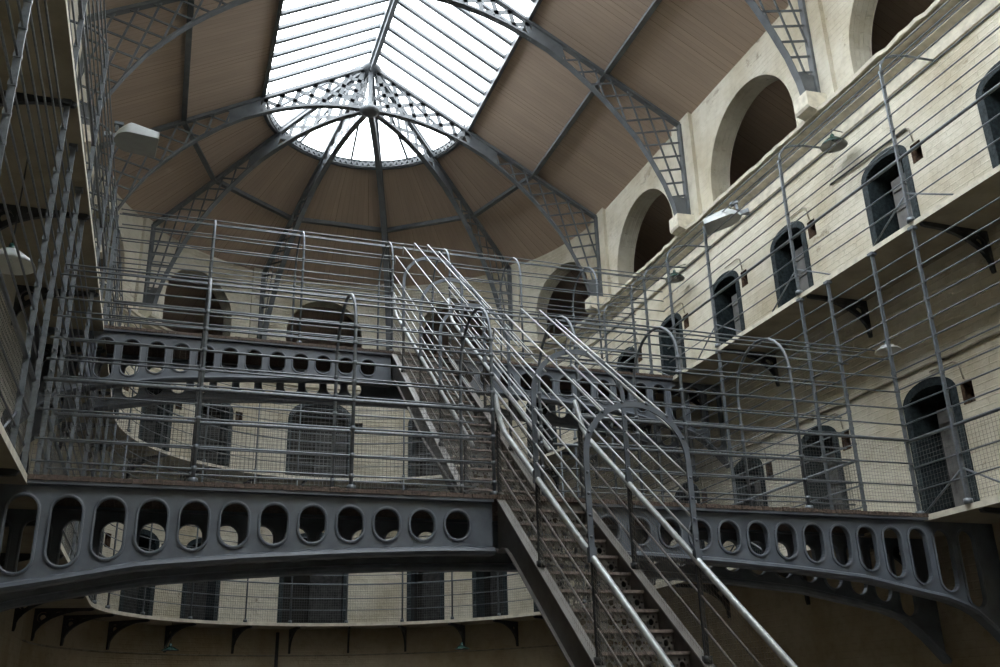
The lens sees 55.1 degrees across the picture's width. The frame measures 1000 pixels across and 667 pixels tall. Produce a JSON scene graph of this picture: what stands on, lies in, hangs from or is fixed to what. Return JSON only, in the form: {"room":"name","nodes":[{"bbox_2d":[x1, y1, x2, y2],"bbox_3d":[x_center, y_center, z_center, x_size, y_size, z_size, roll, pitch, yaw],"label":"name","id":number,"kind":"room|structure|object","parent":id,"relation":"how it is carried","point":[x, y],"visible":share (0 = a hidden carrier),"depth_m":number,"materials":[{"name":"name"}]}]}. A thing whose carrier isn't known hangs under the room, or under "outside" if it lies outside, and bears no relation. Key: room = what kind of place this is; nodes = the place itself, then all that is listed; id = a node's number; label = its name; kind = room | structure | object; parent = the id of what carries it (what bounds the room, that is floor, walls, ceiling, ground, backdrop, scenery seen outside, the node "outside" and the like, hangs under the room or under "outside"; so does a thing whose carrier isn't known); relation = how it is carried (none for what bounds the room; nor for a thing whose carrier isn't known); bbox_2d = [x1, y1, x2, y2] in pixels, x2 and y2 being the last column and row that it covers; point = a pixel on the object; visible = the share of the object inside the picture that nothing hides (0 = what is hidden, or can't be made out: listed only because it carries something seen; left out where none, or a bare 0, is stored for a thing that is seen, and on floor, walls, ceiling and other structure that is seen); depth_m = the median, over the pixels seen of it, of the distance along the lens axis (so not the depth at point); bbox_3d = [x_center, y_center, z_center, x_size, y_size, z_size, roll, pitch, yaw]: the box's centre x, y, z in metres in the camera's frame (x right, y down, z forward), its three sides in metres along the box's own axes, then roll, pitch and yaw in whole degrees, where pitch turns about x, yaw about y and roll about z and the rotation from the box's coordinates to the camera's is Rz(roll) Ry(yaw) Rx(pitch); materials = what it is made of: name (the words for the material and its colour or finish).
{"room":"prison interior","nodes":[
{"label":"prison interior","id":0,"kind":"room"},
{"bbox_2d":[0,0,98,666],"bbox_3d":[-3.556,-2.596,4.915,0.459,11.790,25.110,6,-22,-18],"label":"wall","id":1,"kind":"structure","parent":0,"point":[10,641],"depth_m":12.92,"materials":[{"name":"paint"}]},
{"bbox_2d":[0,468,19,476],"bbox_3d":[-3.848,1.163,6.611,0.900,0.500,0.045,6,-22,-18],"label":"bracket","id":2,"kind":"object","parent":1,"relation":"attached to","point":[4,472],"visible":1,"depth_m":6.79,"materials":[{"name":"metal"}]},
{"bbox_2d":[0,553,63,566],"bbox_3d":[-5.164,2.596,10.197,0.900,0.500,0.045,6,-22,-18],"label":"bracket","id":3,"kind":"object","parent":1,"relation":"attached to","point":[22,556],"visible":0.34,"depth_m":10.27,"materials":[{"name":"metal"}]},
{"bbox_2d":[0,90,77,108],"bbox_3d":[-3.931,-1.725,7.734,0.900,0.500,0.045,6,-22,-18],"label":"bracket","id":4,"kind":"object","parent":1,"relation":"attached to","point":[20,96],"visible":0.41,"depth_m":7.84,"materials":[{"name":"metal"}]},
{"bbox_2d":[0,203,90,230],"bbox_3d":[-4.585,-1.012,9.519,0.900,0.500,0.045,6,-22,-18],"label":"bracket","id":5,"kind":"object","parent":1,"relation":"attached to","point":[12,209],"visible":0.65,"depth_m":9.52,"materials":[{"name":"metal"}]},
{"bbox_2d":[12,596,84,630],"bbox_3d":[-6.454,4.001,13.712,0.900,0.500,0.045,6,-22,-18],"label":"bracket","id":6,"kind":"object","parent":1,"relation":"attached to","point":[19,612],"visible":0.45,"depth_m":13.58,"materials":[{"name":"metal"}]},
{"bbox_2d":[10,285,98,325],"bbox_3d":[-5.247,-0.292,11.321,0.900,0.500,0.045,6,-22,-18],"label":"bracket","id":7,"kind":"object","parent":1,"relation":"attached to","point":[22,288],"visible":0.55,"depth_m":11.27,"materials":[{"name":"metal"}]},
{"bbox_2d":[43,344,105,361],"bbox_3d":[-5.892,0.411,13.079,0.900,0.500,0.045,6,-22,-18],"label":"bracket","id":8,"kind":"object","parent":1,"relation":"attached to","point":[47,346],"visible":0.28,"depth_m":13.06,"materials":[{"name":"metal"}]},
{"bbox_2d":[49,388,109,410],"bbox_3d":[-6.537,1.113,14.836,0.900,0.500,0.045,6,-22,-18],"label":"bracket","id":9,"kind":"object","parent":1,"relation":"attached to","point":[87,392],"visible":0.13,"depth_m":14.90,"materials":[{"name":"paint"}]},
{"bbox_2d":[18,169,630,666],"bbox_3d":[-3.358,3.110,19.589,10.994,11.790,5.807,6,-22,-18],"label":"wall","id":10,"kind":"structure","parent":0,"point":[91,634],"depth_m":20.76,"materials":[{"name":"paint"}]},
{"bbox_2d":[30,608,93,640],"bbox_3d":[-7.027,4.676,15.405,0.900,0.500,0.045,3,-22,-11],"label":"bracket","id":11,"kind":"object","parent":10,"relation":"attached to","point":[51,613],"visible":1,"depth_m":15.40,"materials":[{"name":"metal"}]},
{"bbox_2d":[59,422,114,448],"bbox_3d":[-7.110,1.788,16.529,0.900,0.500,0.045,3,-22,-11],"label":"bracket","id":12,"kind":"object","parent":10,"relation":"attached to","point":[68,423],"visible":0.44,"depth_m":16.52,"materials":[{"name":"metal"}]},
{"bbox_2d":[60,614,114,645],"bbox_3d":[-7.101,5.105,16.500,0.900,0.500,0.045,-3,-21,3],"label":"bracket","id":13,"kind":"object","parent":10,"relation":"attached to","point":[77,620],"visible":1,"depth_m":16.55,"materials":[{"name":"metal"}]},
{"bbox_2d":[86,440,133,466],"bbox_3d":[-7.183,2.217,17.624,0.900,0.500,0.045,-3,-21,3],"label":"bracket","id":14,"kind":"object","parent":10,"relation":"attached to","point":[92,445],"visible":0.25,"depth_m":17.67,"materials":[{"name":"metal"}]},
{"bbox_2d":[106,619,149,649],"bbox_3d":[-6.851,5.546,17.652,0.900,0.500,0.045,-9,-22,17],"label":"bracket","id":15,"kind":"object","parent":10,"relation":"attached to","point":[119,625],"visible":1,"depth_m":17.74,"materials":[{"name":"metal"}]},
{"bbox_2d":[118,529,159,615],"bbox_3d":[-7.413,4.779,18.910,0.830,1.750,0.859,-11,-23,24],"label":"door","id":16,"kind":"structure","parent":10,"relation":"in","point":[143,542],"depth_m":18.94,"materials":[{"name":"grey metal"}]},
{"bbox_2d":[126,454,166,478],"bbox_3d":[-6.934,2.658,18.776,0.900,0.500,0.045,-9,-22,17],"label":"bracket","id":17,"kind":"object","parent":10,"relation":"attached to","point":[154,456],"visible":0.62,"depth_m":18.85,"materials":[{"name":"metal"}]},
{"bbox_2d":[138,384,173,450],"bbox_3d":[-7.495,1.892,20.034,0.830,1.750,0.859,-11,-23,24],"label":"door","id":18,"kind":"structure","parent":10,"relation":"in","point":[145,409],"depth_m":20.18,"materials":[{"name":"grey metal"}]},
{"bbox_2d":[163,623,195,651],"bbox_3d":[-6.258,5.950,18.734,0.900,0.500,0.045,-16,-25,32],"label":"bracket","id":19,"kind":"object","parent":10,"relation":"attached to","point":[176,628],"visible":0.94,"depth_m":18.88,"materials":[{"name":"metal"}]},
{"bbox_2d":[180,538,220,620],"bbox_3d":[-6.488,5.242,20.165,0.830,1.750,0.859,-20,-28,39],"label":"door","id":20,"kind":"structure","parent":10,"relation":"in","point":[215,588],"depth_m":20.06,"materials":[{"name":"grey metal"}]},
{"bbox_2d":[197,403,233,466],"bbox_3d":[-6.570,2.354,21.289,0.830,1.750,0.859,-20,-28,39],"label":"door","id":21,"kind":"structure","parent":10,"relation":"in","point":[220,432],"depth_m":21.36,"materials":[{"name":"grey metal"}]},
{"bbox_2d":[231,625,251,653],"bbox_3d":[-5.306,6.289,19.674,0.045,0.500,0.900,14,-26,-35],"label":"bracket","id":22,"kind":"object","parent":10,"relation":"attached to","point":[236,631],"visible":1,"depth_m":19.89,"materials":[{"name":"metal"}]},
{"bbox_2d":[274,632,279,666],"bbox_3d":[-4.717,7.893,19.933,0.069,3.200,0.080,6,-22,-18],"label":"conduit","id":23,"kind":"object","parent":10,"relation":"attached to","point":[277,633],"visible":1,"depth_m":20.36,"materials":[{"name":"metal"}]},
{"bbox_2d":[288,626,299,653],"bbox_3d":[-4.345,6.474,20.220,0.045,0.500,0.900,8,-23,-23],"label":"bracket","id":24,"kind":"object","parent":10,"relation":"attached to","point":[292,631],"visible":1,"depth_m":20.48,"materials":[{"name":"metal"}]},
{"bbox_2d":[277,532,346,622],"bbox_3d":[-4.249,5.563,21.569,1.522,2.050,0.868,6,-22,-18],"label":"door","id":25,"kind":"structure","parent":10,"relation":"in","point":[337,590],"depth_m":21.54,"materials":[{"name":"grey metal"}]},
{"bbox_2d":[285,404,350,477],"bbox_3d":[-4.332,2.675,22.693,1.522,2.050,0.868,6,-22,-18],"label":"door","id":26,"kind":"structure","parent":10,"relation":"in","point":[342,422],"depth_m":22.82,"materials":[{"name":"grey metal"}]},
{"bbox_2d":[22,637,626,655],"bbox_3d":[-3.262,6.045,18.408,10.224,0.026,5.113,6,-22,-18],"label":"conduit","id":27,"kind":"object","parent":10,"relation":"attached to","point":[23,640],"visible":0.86,"depth_m":19.90,"materials":[{"name":"metal"}]},
{"bbox_2d":[398,625,406,651],"bbox_3d":[-2.105,6.561,20.607,0.045,0.500,0.900,-3,-21,3],"label":"bracket","id":28,"kind":"object","parent":10,"relation":"attached to","point":[403,629],"visible":1,"depth_m":20.91,"materials":[{"name":"metal"}]},
{"bbox_2d":[408,412,440,476],"bbox_3d":[-1.682,2.837,22.890,0.859,1.750,0.830,-5,-21,8],"label":"door","id":29,"kind":"structure","parent":10,"relation":"in","point":[422,468],"depth_m":22.78,"materials":[{"name":"grey metal"}]},
{"bbox_2d":[406,572,444,621],"bbox_3d":[-1.600,5.725,21.766,0.859,1.750,0.830,-5,-21,8],"label":"door","id":30,"kind":"structure","parent":10,"relation":"in","point":[423,613],"depth_m":21.59,"materials":[{"name":"grey metal"}]},
{"bbox_2d":[448,623,464,645],"bbox_3d":[-0.920,6.443,20.391,0.045,0.500,0.900,-9,-22,17],"label":"bracket","id":31,"kind":"object","parent":10,"relation":"attached to","point":[461,628],"visible":0.95,"depth_m":20.63,"materials":[{"name":"metal"}]},
{"bbox_2d":[472,572,507,617],"bbox_3d":[-0.050,5.508,21.320,0.859,1.750,0.830,-11,-23,24],"label":"door","id":32,"kind":"structure","parent":10,"relation":"in","point":[492,612],"depth_m":21.16,"materials":[{"name":"grey metal"}]},
{"bbox_2d":[493,619,518,645],"bbox_3d":[0.121,6.231,19.922,0.045,0.500,0.900,-15,-25,30],"label":"bracket","id":33,"kind":"object","parent":10,"relation":"attached to","point":[510,624],"visible":1,"depth_m":20.15,"materials":[{"name":"metal"}]},
{"bbox_2d":[526,402,557,458],"bbox_3d":[1.204,2.251,21.595,0.859,1.750,0.830,-20,-28,39],"label":"door","id":34,"kind":"structure","parent":10,"relation":"in","point":[544,410],"depth_m":21.59,"materials":[{"name":"grey metal"}]},
{"bbox_2d":[530,463,558,489],"bbox_3d":[0.922,3.047,20.352,0.900,0.500,0.045,17,-28,-39],"label":"bracket","id":35,"kind":"object","parent":10,"relation":"attached to","point":[556,481],"visible":0.49,"depth_m":20.55,"materials":[{"name":"metal"}]},
{"bbox_2d":[559,452,598,479],"bbox_3d":[1.598,2.681,19.460,0.900,0.500,0.045,9,-24,-26],"label":"bracket","id":36,"kind":"object","parent":10,"relation":"attached to","point":[563,453],"visible":0.27,"depth_m":19.60,"materials":[{"name":"metal"}]},
{"bbox_2d":[0,0,999,488],"bbox_3d":[0.636,-1.722,8.850,10.274,0.060,29.937,6,-22,-18],"label":"gallery landing","id":37,"kind":"object","parent":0,"point":[979,193],"visible":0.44,"depth_m":10.58,"materials":[{"name":"beige stone"}]},
{"bbox_2d":[0,160,35,274],"bbox_3d":[-4.241,-1.109,8.444,0.430,1.116,0.430,6,-22,-18],"label":"pendant lamp","id":38,"kind":"object","parent":37,"relation":"hanging from","point":[11,251],"visible":0.73,"depth_m":8.37,"materials":[{"name":"white metal"}]},
{"bbox_2d":[67,0,123,395],"bbox_3d":[-4.362,-2.727,9.217,0.926,2.344,16.500,6,-22,-18],"label":"gallery railing","id":39,"kind":"object","parent":37,"relation":"on","point":[79,33],"visible":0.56,"depth_m":10.78,"materials":[{"name":"grey metal"}]},
{"bbox_2d":[104,121,159,157],"bbox_3d":[-5.054,-2.727,13.140,0.690,0.287,0.540,8,-23,-23],"label":"lamp","id":40,"kind":"object","parent":39,"relation":"attached to","point":[133,138],"visible":0.98,"depth_m":13.06,"materials":[{"name":"grey metal"}]},
{"bbox_2d":[114,132,158,157],"bbox_3d":[-4.994,-2.595,13.116,0.554,0.020,0.526,8,-23,-23],"label":"diffuser","id":41,"kind":"object","parent":40,"relation":"attached to","point":[129,142],"depth_m":13.09,"materials":[{"name":"grey metal"}]},
{"bbox_2d":[116,305,569,476],"bbox_3d":[-3.247,1.470,19.745,8.474,2.100,4.238,6,-22,-18],"label":"gallery railing","id":42,"kind":"object","parent":37,"relation":"on","point":[129,310],"visible":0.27,"depth_m":20.93,"materials":[{"name":"grey metal"}]},
{"bbox_2d":[19,208,729,481],"bbox_3d":[-1.431,0.224,14.575,10.214,3.416,1.172,6,-22,-18],"label":"footbridge","id":43,"kind":"object","parent":37,"relation":"on","point":[111,333],"visible":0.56,"depth_m":14.12,"materials":[{"name":"grey paint"}]},
{"bbox_2d":[569,0,999,439],"bbox_3d":[4.486,-1.852,12.114,0.926,2.344,16.500,6,-22,-18],"label":"gallery railing","id":44,"kind":"object","parent":37,"relation":"on","point":[910,218],"visible":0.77,"depth_m":12.27,"materials":[{"name":"grey metal"}]},
{"bbox_2d":[702,200,749,234],"bbox_3d":[3.409,-1.792,14.466,0.698,0.391,0.400,-8,-22,16],"label":"lamp","id":45,"kind":"object","parent":44,"relation":"attached to","point":[718,218],"visible":0.94,"depth_m":14.38,"materials":[{"name":"grey metal"}]},
{"bbox_2d":[705,214,741,234],"bbox_3d":[3.371,-1.663,14.430,0.540,0.128,0.390,-8,-22,16],"label":"diffuser","id":46,"kind":"object","parent":45,"relation":"attached to","point":[710,227],"depth_m":14.39,"materials":[{"name":"grey metal"}]},
{"bbox_2d":[874,342,901,355],"bbox_3d":[4.593,-0.236,11.542,0.310,0.966,0.310,6,-22,-18],"label":"pendant lamp","id":47,"kind":"object","parent":37,"relation":"hanging from","point":[882,351],"visible":0.64,"depth_m":11.42,"materials":[{"name":"white metal"}]},
{"bbox_2d":[0,421,999,629],"bbox_3d":[0.719,1.166,7.726,10.274,0.060,29.937,6,-22,-18],"label":"gallery landing","id":48,"kind":"object","parent":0,"point":[968,513],"visible":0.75,"depth_m":14.86,"materials":[{"name":"beige stone"}]},
{"bbox_2d":[0,0,110,560],"bbox_3d":[-3.894,-0.124,8.349,0.090,3.040,16.502,6,-22,-18],"label":"gallery railing","id":49,"kind":"object","parent":48,"relation":"on","point":[25,13],"visible":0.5,"depth_m":7.53,"materials":[{"name":"grey metal"}]},
{"bbox_2d":[161,622,178,650],"bbox_3d":[-6.266,5.775,18.261,0.340,0.516,0.340,6,-22,-18],"label":"pendant lamp","id":50,"kind":"object","parent":48,"relation":"hanging from","point":[170,648],"visible":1,"depth_m":18.18,"materials":[{"name":"green metal"}]},
{"bbox_2d":[90,422,576,622],"bbox_3d":[-3.177,3.920,18.791,8.474,3.040,4.238,6,-22,-18],"label":"gallery railing","id":51,"kind":"object","parent":48,"relation":"on","point":[94,601],"visible":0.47,"depth_m":19.77,"materials":[{"name":"grey metal"}]},
{"bbox_2d":[0,263,999,663],"bbox_3d":[0.222,1.402,9.173,10.214,3.416,1.172,6,-22,-18],"label":"footbridge","id":52,"kind":"object","parent":48,"relation":"on","point":[463,527],"visible":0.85,"depth_m":8.79,"materials":[{"name":"grey paint"}]},
{"bbox_2d":[391,243,552,495],"bbox_3d":[-0.541,0.275,12.204,0.926,4.974,4.043,6,-22,-18],"label":"staircase","id":53,"kind":"structure","parent":52,"relation":"on","point":[398,374],"depth_m":11.80,"materials":[{"name":"grey metal"}]},
{"bbox_2d":[573,197,999,603],"bbox_3d":[4.164,0.673,10.988,0.090,3.040,16.502,6,-22,-18],"label":"gallery railing","id":54,"kind":"object","parent":48,"relation":"on","point":[912,228],"visible":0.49,"depth_m":10.67,"materials":[{"name":"grey metal"}]},
{"bbox_2d":[87,0,934,357],"bbox_3d":[0.081,-6.143,11.881,15.434,3.182,32.517,6,-22,-18],"label":"ceiling","id":55,"kind":"structure","parent":0,"point":[685,49],"depth_m":19.47,"materials":[{"name":"brown wood"}]},
{"bbox_2d":[181,0,193,122],"bbox_3d":[-2.108,-8.481,7.622,0.100,0.112,24.800,6,-22,-18],"label":"beam","id":56,"kind":"structure","parent":55,"relation":"attached to","point":[190,9],"depth_m":16.85,"materials":[{"name":"metal"}]},
{"bbox_2d":[183,123,216,181],"bbox_3d":[-6.124,-3.720,19.560,0.100,0.112,2.231,-1,-21,-1],"label":"beam","id":57,"kind":"structure","parent":55,"relation":"attached to","point":[186,126],"depth_m":19.64,"materials":[{"name":"metal"}]},
{"bbox_2d":[216,180,291,219],"bbox_3d":[-5.498,-3.000,21.456,0.100,0.112,2.231,-16,-25,32],"label":"beam","id":58,"kind":"structure","parent":55,"relation":"attached to","point":[225,185],"depth_m":21.47,"materials":[{"name":"metal"}]},
{"bbox_2d":[292,216,380,232],"bbox_3d":[-3.800,-2.581,22.657,2.231,0.112,0.100,6,-22,-18],"label":"beam","id":59,"kind":"structure","parent":55,"relation":"attached to","point":[305,220],"depth_m":22.64,"materials":[{"name":"paint"}]},
{"bbox_2d":[261,62,466,169],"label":"window","id":60,"kind":"structure","parent":55,"relation":"attached to","point":[297,145],"depth_m":21.29,"materials":[{"name":"clear glass"}]},
{"bbox_2d":[262,0,542,130],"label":"window","id":61,"kind":"structure","parent":55,"relation":"attached to","point":[388,13],"depth_m":18.80,"materials":[{"name":"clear glass"}]},
{"bbox_2d":[386,214,472,232],"bbox_3d":[-1.679,-2.622,22.706,2.231,0.112,0.100,-8,-22,15],"label":"beam","id":62,"kind":"structure","parent":55,"relation":"attached to","point":[453,218],"depth_m":22.70,"materials":[{"name":"paint"}]},
{"bbox_2d":[473,175,532,216],"bbox_3d":[0.055,-3.109,21.584,0.100,0.112,2.231,14,-26,-34],"label":"beam","id":63,"kind":"structure","parent":55,"relation":"attached to","point":[514,187],"depth_m":21.63,"materials":[{"name":"metal"}]},
{"bbox_2d":[532,0,661,175],"bbox_3d":[4.723,-7.805,9.859,0.100,0.112,24.800,6,-22,-18],"label":"beam","id":64,"kind":"structure","parent":55,"relation":"attached to","point":[655,3],"depth_m":17.58,"materials":[{"name":"metal"}]},
{"bbox_2d":[605,0,999,666],"bbox_3d":[6.466,-1.664,8.044,0.450,11.790,24.800,6,-22,-18],"label":"wall","id":65,"kind":"structure","parent":0,"point":[822,633],"depth_m":12.95,"materials":[{"name":"paint"}]},
{"bbox_2d":[98,0,999,390],"bbox_3d":[0.569,-4.189,9.800,10.234,0.560,29.917,6,-22,-18],"label":"crown molding","id":66,"kind":"structure","parent":65,"relation":"attached to","point":[987,7],"depth_m":13.74,"materials":[{"name":"beige stone"}]},
{"bbox_2d":[82,124,90,152],"bbox_3d":[-6.062,-2.805,13.778,0.410,0.340,0.300,6,-22,-18],"label":"stone corbel","id":67,"kind":"object","parent":66,"relation":"on","point":[87,126],"visible":0.02,"depth_m":13.70,"materials":[{"name":"beige stone"}]},
{"bbox_2d":[138,307,160,321],"bbox_3d":[-7.303,-0.396,19.875,0.410,0.340,0.300,-8,-22,15],"label":"stone corbel","id":68,"kind":"object","parent":66,"relation":"on","point":[148,314],"visible":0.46,"depth_m":19.76,"materials":[{"name":"beige stone"}]},
{"bbox_2d":[142,73,365,303],"bbox_3d":[-5.108,-2.934,20.114,5.090,5.242,0.120,-8,-22,15],"label":"rib","id":69,"kind":"object","parent":66,"relation":"on","point":[269,147],"visible":0.8,"depth_m":20.38,"materials":[{"name":"paint"}]},
{"bbox_2d":[257,75,367,339],"bbox_3d":[-4.203,-2.490,21.321,0.121,5.242,5.090,14,-26,-34],"label":"rib","id":70,"kind":"object","parent":66,"relation":"on","point":[319,172],"visible":0.77,"depth_m":21.84,"materials":[{"name":"paint"}]},
{"bbox_2d":[91,67,602,295],"bbox_3d":[-2.678,-3.267,19.437,10.180,5.242,0.120,6,-22,-18],"label":"rib","id":71,"kind":"object","parent":66,"relation":"on","point":[251,108],"visible":0.88,"depth_m":20.12,"materials":[{"name":"paint"}]},
{"bbox_2d":[360,72,379,117],"bbox_3d":[-2.728,-5.044,20.129,0.420,1.000,0.420,6,-22,-18],"label":"hub","id":72,"kind":"object","parent":71,"relation":"attached to","point":[368,110],"visible":1,"depth_m":19.99,"materials":[{"name":"paint"}]},
{"bbox_2d":[368,76,391,349],"bbox_3d":[-2.714,-2.343,21.808,0.121,5.242,5.090,-1,-21,-1],"label":"rib","id":73,"kind":"object","parent":66,"relation":"on","point":[373,122],"visible":0.75,"depth_m":22.19,"materials":[{"name":"paint"}]},
{"bbox_2d":[77,0,690,215],"bbox_3d":[-1.478,-4.574,16.167,10.180,5.242,0.120,6,-22,-18],"label":"rib","id":74,"kind":"object","parent":66,"relation":"on","point":[540,37],"visible":0.84,"depth_m":17.11,"materials":[{"name":"paint"}]},
{"bbox_2d":[374,75,513,338],"bbox_3d":[-1.212,-2.549,21.390,0.120,5.242,5.090,-16,-25,32],"label":"rib","id":75,"kind":"object","parent":66,"relation":"on","point":[437,170],"visible":0.72,"depth_m":21.85,"materials":[{"name":"paint"}]},
{"bbox_2d":[499,340,517,353],"bbox_3d":[0.213,0.347,22.337,0.300,0.340,0.410,-16,-25,32],"label":"stone corbel","id":76,"kind":"object","parent":66,"relation":"on","point":[503,341],"visible":0.27,"depth_m":22.21,"materials":[{"name":"beige stone"}]},
{"bbox_2d":[585,296,605,312],"bbox_3d":[2.033,-0.579,20.091,0.412,0.340,0.300,6,-22,-18],"label":"stone corbel","id":77,"kind":"object","parent":66,"relation":"on","point":[591,299],"visible":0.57,"depth_m":19.98,"materials":[{"name":"beige stone"}]},
{"bbox_2d":[669,213,694,235],"bbox_3d":[3.233,-1.886,16.822,0.410,0.340,0.300,6,-22,-18],"label":"stone corbel","id":78,"kind":"object","parent":66,"relation":"on","point":[678,223],"visible":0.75,"depth_m":16.71,"materials":[{"name":"beige stone"}]},
{"bbox_2d":[745,0,820,95],"bbox_3d":[-0.278,-5.881,12.898,10.180,5.242,0.120,6,-22,-18],"label":"rib","id":79,"kind":"object","parent":66,"relation":"on","point":[804,80],"visible":0.86,"depth_m":13.86,"materials":[{"name":"paint"}]},
{"bbox_2d":[793,90,826,120],"bbox_3d":[4.433,-3.193,13.552,0.410,0.340,0.300,6,-22,-18],"label":"stone corbel","id":80,"kind":"object","parent":66,"relation":"on","point":[805,105],"visible":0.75,"depth_m":13.45,"materials":[{"name":"beige stone"}]},
{"bbox_2d":[617,347,634,371],"bbox_3d":[2.897,1.150,18.864,0.812,1.730,0.860,6,-22,-18],"label":"door","id":81,"kind":"structure","parent":65,"relation":"in","point":[621,358],"depth_m":19.25,"materials":[{"name":"grey metal"}]},
{"bbox_2d":[609,423,652,448],"bbox_3d":[2.372,1.903,17.517,0.900,0.500,0.045,6,-22,-18],"label":"bracket","id":82,"kind":"object","parent":65,"relation":"attached to","point":[647,429],"visible":0.27,"depth_m":17.61,"materials":[{"name":"metal"}]},
{"bbox_2d":[658,313,686,375],"bbox_3d":[3.478,0.518,17.282,0.812,1.730,0.860,6,-22,-18],"label":"door","id":83,"kind":"structure","parent":65,"relation":"in","point":[664,350],"depth_m":17.52,"materials":[{"name":"grey metal"}]},
{"bbox_2d":[665,264,685,282],"bbox_3d":[3.077,-1.088,16.912,0.337,0.287,0.337,16,-28,-39],"label":"pendant lamp","id":84,"kind":"object","parent":65,"relation":"hanging from","point":[679,278],"visible":0.89,"depth_m":16.92,"materials":[{"name":"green metal"}]},
{"bbox_2d":[657,390,709,422],"bbox_3d":[3.017,1.200,15.759,0.900,0.500,0.045,6,-22,-18],"label":"bracket","id":85,"kind":"object","parent":65,"relation":"attached to","point":[694,400],"visible":0.44,"depth_m":15.84,"materials":[{"name":"metal"}]},
{"bbox_2d":[675,483,704,565],"bbox_3d":[3.561,3.406,16.158,0.812,1.730,0.860,6,-22,-18],"label":"door","id":86,"kind":"structure","parent":65,"relation":"in","point":[683,486],"depth_m":16.32,"materials":[{"name":"grey metal"}]},
{"bbox_2d":[675,584,730,617],"bbox_3d":[3.100,4.088,14.636,0.900,0.500,0.045,6,-22,-18],"label":"bracket","id":87,"kind":"object","parent":65,"relation":"attached to","point":[709,588],"visible":0.59,"depth_m":14.72,"materials":[{"name":"metal"}]},
{"bbox_2d":[710,270,744,344],"bbox_3d":[4.081,-0.139,15.639,0.812,1.730,0.860,6,-22,-18],"label":"door","id":88,"kind":"structure","parent":65,"relation":"in","point":[733,292],"depth_m":15.89,"materials":[{"name":"grey metal"}]},
{"bbox_2d":[731,458,767,554],"bbox_3d":[4.164,2.749,14.514,0.812,1.730,0.860,6,-22,-18],"label":"door","id":89,"kind":"structure","parent":65,"relation":"in","point":[758,461],"depth_m":14.79,"materials":[{"name":"grey metal"}]},
{"bbox_2d":[722,349,779,386],"bbox_3d":[3.662,0.497,14.002,0.900,0.500,0.045,6,-22,-18],"label":"bracket","id":90,"kind":"object","parent":65,"relation":"attached to","point":[774,371],"visible":0.74,"depth_m":14.09,"materials":[{"name":"metal"}]},
{"bbox_2d":[770,221,813,307],"bbox_3d":[4.649,-0.757,14.091,0.812,1.730,0.860,6,-22,-18],"label":"door","id":91,"kind":"structure","parent":65,"relation":"in","point":[783,256],"depth_m":14.31,"materials":[{"name":"grey metal"}]},
{"bbox_2d":[777,572,810,604],"bbox_3d":[3.745,3.385,12.878,0.900,0.500,0.045,6,-22,-18],"label":"bracket","id":92,"kind":"object","parent":65,"relation":"attached to","point":[807,598],"visible":0.11,"depth_m":12.94,"materials":[{"name":"metal"}]},
{"bbox_2d":[626,331,999,500],"bbox_3d":[4.755,0.665,12.003,0.032,0.040,14.501,6,-22,-18],"label":"conduit","id":93,"kind":"object","parent":65,"relation":"attached to","point":[997,332],"visible":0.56,"depth_m":11.94,"materials":[{"name":"metal"}]},
{"bbox_2d":[798,425,849,509],"bbox_3d":[4.731,2.131,12.967,0.812,1.730,0.860,6,-22,-18],"label":"door","id":94,"kind":"structure","parent":65,"relation":"in","point":[824,427],"depth_m":13.20,"materials":[{"name":"grey metal"}]},
{"bbox_2d":[820,129,847,152],"bbox_3d":[4.522,-2.659,13.008,0.380,0.267,0.360,6,-22,-18],"label":"pendant lamp","id":95,"kind":"object","parent":65,"relation":"hanging from","point":[832,139],"visible":0.9,"depth_m":13.02,"materials":[{"name":"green metal"}]},
{"bbox_2d":[806,294,872,337],"bbox_3d":[4.324,-0.223,12.200,0.900,0.500,0.045,6,-22,-18],"label":"bracket","id":96,"kind":"object","parent":65,"relation":"attached to","point":[843,303],"visible":0.94,"depth_m":12.28,"materials":[{"name":"metal"}]},
{"bbox_2d":[830,128,905,184],"bbox_3d":[4.833,-2.318,12.656,0.031,0.062,1.501,6,-22,-18],"label":"conduit","id":97,"kind":"object","parent":65,"relation":"attached to","point":[904,129],"visible":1,"depth_m":12.64,"materials":[{"name":"metal"}]},
{"bbox_2d":[861,145,920,244],"bbox_3d":[5.333,-1.502,12.228,0.812,1.730,0.860,6,-22,-18],"label":"door","id":98,"kind":"structure","parent":65,"relation":"in","point":[890,178],"depth_m":12.47,"materials":[{"name":"grey metal"}]},
{"bbox_2d":[903,376,979,513],"bbox_3d":[5.415,1.386,11.104,0.812,1.730,0.860,6,-22,-18],"label":"door","id":99,"kind":"structure","parent":65,"relation":"in","point":[935,403],"depth_m":11.25,"materials":[{"name":"grey metal"}]},
{"bbox_2d":[919,221,996,273],"bbox_3d":[4.978,-0.936,10.416,0.900,0.500,0.045,6,-22,-18],"label":"bracket","id":100,"kind":"object","parent":65,"relation":"attached to","point":[960,232],"visible":0.95,"depth_m":10.50,"materials":[{"name":"metal"}]},
{"bbox_2d":[975,61,999,168],"bbox_3d":[5.978,-2.205,10.470,0.812,1.730,0.860,6,-22,-18],"label":"door","id":101,"kind":"structure","parent":65,"relation":"in","point":[989,107],"depth_m":10.79,"materials":[{"name":"grey metal"}]},
{"bbox_2d":[978,507,999,513],"bbox_3d":[5.061,1.952,9.292,0.900,0.500,0.045,6,-22,-18],"label":"bracket","id":102,"kind":"object","parent":65,"relation":"attached to","point":[992,510],"visible":1,"depth_m":9.25,"materials":[{"name":"metal"}]},
{"bbox_3d":[0.454,5.073,8.379,19.000,0.200,34.000,6,-22,-18],"label":"floor","id":103,"kind":"structure","parent":0,"visible":0},
{"bbox_2d":[492,308,797,666],"bbox_3d":[1.045,1.449,6.561,0.881,5.217,4.437,6,-22,-18],"label":"staircase","id":104,"kind":"structure","parent":103,"relation":"on","point":[670,642],"depth_m":7.25,"materials":[{"name":"grey metal"}]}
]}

